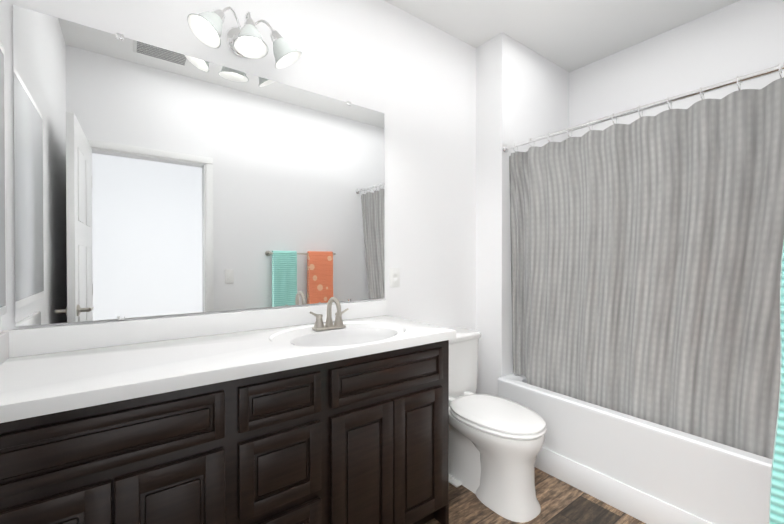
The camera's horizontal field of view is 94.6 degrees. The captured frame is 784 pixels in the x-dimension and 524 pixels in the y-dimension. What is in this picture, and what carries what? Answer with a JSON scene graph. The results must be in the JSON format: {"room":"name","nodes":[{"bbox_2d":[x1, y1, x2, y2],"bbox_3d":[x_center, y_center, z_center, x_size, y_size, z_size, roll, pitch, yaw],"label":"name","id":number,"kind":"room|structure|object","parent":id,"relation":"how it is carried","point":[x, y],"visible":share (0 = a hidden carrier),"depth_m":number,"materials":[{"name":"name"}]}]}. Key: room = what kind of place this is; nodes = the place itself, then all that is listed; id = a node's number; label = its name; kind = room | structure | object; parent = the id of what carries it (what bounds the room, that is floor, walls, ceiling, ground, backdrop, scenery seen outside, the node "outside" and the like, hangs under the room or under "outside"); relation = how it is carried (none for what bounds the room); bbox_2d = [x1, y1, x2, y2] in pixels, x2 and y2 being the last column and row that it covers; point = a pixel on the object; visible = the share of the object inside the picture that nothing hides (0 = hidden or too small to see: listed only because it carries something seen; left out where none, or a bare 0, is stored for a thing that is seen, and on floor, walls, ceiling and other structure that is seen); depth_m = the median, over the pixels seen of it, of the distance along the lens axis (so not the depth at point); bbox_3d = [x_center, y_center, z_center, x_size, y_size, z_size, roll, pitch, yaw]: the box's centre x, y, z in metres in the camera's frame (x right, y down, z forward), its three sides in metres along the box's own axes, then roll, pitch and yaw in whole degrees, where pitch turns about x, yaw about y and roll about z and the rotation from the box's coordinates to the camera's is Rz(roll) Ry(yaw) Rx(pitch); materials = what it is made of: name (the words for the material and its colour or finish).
{"room":"bathroom","nodes":[
{"label":"bathroom","id":0,"kind":"room"},
{"bbox_2d":[0,0,475,393],"bbox_3d":[-0.034,-0.146,2.184,3.440,2.735,0.120,0,1,-36],"label":"wall","id":1,"kind":"structure","parent":0,"point":[412,78],"depth_m":2.13,"materials":[{"name":"white paint"}]},
{"bbox_2d":[0,330,11,364],"bbox_3d":[-1.107,0.272,0.969,0.020,0.090,0.522,0,1,-36],"label":"backsplash","id":2,"kind":"structure","parent":1,"relation":"attached to","point":[5,336],"depth_m":1.15,"materials":[{"name":"white stone"}]},
{"bbox_2d":[13,5,383,326],"bbox_3d":[-0.650,-0.322,1.647,1.503,1.081,0.010,0,1,-36],"label":"mirror","id":3,"kind":"object","parent":1,"relation":"attached to","point":[150,180],"visible":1,"depth_m":1.47,"materials":[{"name":"clear glass"}]},
{"bbox_2d":[12,301,386,356],"bbox_3d":[-0.654,0.267,1.639,1.544,0.090,0.019,0,1,-36],"label":"backsplash","id":4,"kind":"structure","parent":1,"relation":"attached to","point":[86,336],"depth_m":1.43,"materials":[{"name":"white stone"}]},
{"bbox_2d":[187,7,301,67],"bbox_3d":[-0.612,-0.971,1.538,0.456,0.195,0.224,0,1,-36],"label":"sconce","id":5,"kind":"object","parent":1,"relation":"attached to","point":[245,41],"visible":1,"depth_m":1.51,"materials":[{"name":"white glass"}]},
{"bbox_2d":[390,268,399,286],"bbox_3d":[0.016,0.091,2.143,0.072,0.116,0.007,0,1,-36],"label":"outlet","id":6,"kind":"object","parent":1,"relation":"attached to","point":[394,277],"visible":1,"depth_m":2.14,"materials":[{"name":"white plastic"}]},
{"bbox_2d":[476,33,568,395],"bbox_3d":[1.009,-0.150,2.741,0.860,2.735,0.220,0,1,-36],"label":"wall","id":7,"kind":"structure","parent":0,"point":[522,92],"depth_m":2.49,"materials":[{"name":"white paint"}]},
{"bbox_2d":[502,63,783,458],"bbox_3d":[1.211,0.026,1.842,0.122,1.614,1.466,0,1,-36],"label":"shower curtain","id":8,"kind":"object","parent":7,"relation":"attached to","point":[646,254],"visible":0.9,"depth_m":1.73,"materials":[{"name":"grey fabric"}]},
{"bbox_2d":[425,467,645,523],"bbox_3d":[0.710,1.280,0.948,3.720,0.100,3.010,0,1,-36],"label":"floor","id":9,"kind":"structure","parent":0,"point":[561,502],"depth_m":1.79,"materials":[{"name":"wood"}]},
{"bbox_2d":[0,341,448,523],"bbox_3d":[-0.502,0.789,1.427,1.532,0.875,0.547,0,1,-36],"label":"bathroom vanity","id":10,"kind":"object","parent":9,"relation":"on","point":[329,412],"depth_m":1.15,"materials":[{"name":"brown wood"}]},
{"bbox_2d":[0,313,455,424],"bbox_3d":[-0.488,0.332,1.414,1.544,0.040,0.541,0,1,-36],"label":"countertop","id":11,"kind":"structure","parent":10,"relation":"on","point":[33,384],"depth_m":1.14,"materials":[{"name":"white stone"}]},
{"bbox_2d":[308,297,347,328],"bbox_3d":[-0.275,0.240,1.688,0.203,0.155,0.136,0,1,-36],"label":"faucet","id":12,"kind":"object","parent":11,"relation":"on","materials":[{"name":"silver metal"}]},
{"bbox_2d":[296,325,395,344],"bbox_3d":[-0.194,0.379,1.562,0.493,0.117,0.315,0,1,-36],"label":"sink","id":13,"kind":"object","parent":11,"relation":"in","point":[361,330],"depth_m":1.70,"materials":[{"name":"white ceramic"}]},
{"bbox_2d":[448,327,546,522],"bbox_3d":[0.479,0.830,2.008,0.452,0.786,0.760,0,1,-36],"label":"toilet","id":14,"kind":"object","parent":9,"relation":"on","point":[496,444],"visible":0.85,"depth_m":1.83,"materials":[{"name":"white ceramic"}]},
{"bbox_2d":[498,373,771,523],"bbox_3d":[1.486,0.992,2.051,0.911,0.460,1.462,0,1,-36],"label":"bathtub","id":15,"kind":"object","parent":9,"relation":"on","point":[646,472],"visible":0.54,"depth_m":1.70,"materials":[{"name":"white ceramic"}]},
{"bbox_2d":[384,0,739,71],"bbox_3d":[0.502,-1.558,1.445,3.440,0.100,1.930,0,1,-36],"label":"ceiling","id":16,"kind":"structure","parent":0,"point":[569,35],"depth_m":2.27,"materials":[{"name":"white paint"}]},
{"bbox_2d":[569,0,783,136],"bbox_3d":[1.875,-0.148,2.391,0.120,2.735,1.810,0,1,-36],"label":"wall","id":17,"kind":"structure","parent":0,"point":[736,39],"depth_m":2.30,"materials":[{"name":"white paint"}]},
{"bbox_3d":[1.039,-0.136,0.727,3.200,2.735,0.120,0,1,-36],"label":"wall","id":18,"kind":"structure","parent":0,"visible":0},
{"bbox_2d":[769,240,783,523],"bbox_3d":[1.068,0.304,0.897,0.703,0.782,0.112,0,1,-36],"label":"towel","id":19,"kind":"object","parent":18,"relation":"attached to","point":[776,508],"visible":1,"depth_m":0.75,"materials":[{"name":"teal fabric"}]},
{"bbox_3d":[-0.799,-0.133,0.423,0.120,2.735,1.810,0,1,-36],"label":"wall","id":20,"kind":"structure","parent":0,"visible":0},
{"bbox_2d":[0,43,6,315],"bbox_3d":[-1.077,-0.257,0.922,0.023,0.855,0.605,0,1,-36],"label":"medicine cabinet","id":21,"kind":"object","parent":20,"relation":"attached to","point":[3,309],"visible":1,"depth_m":1.13,"materials":[{"name":"white paint"}]}
]}

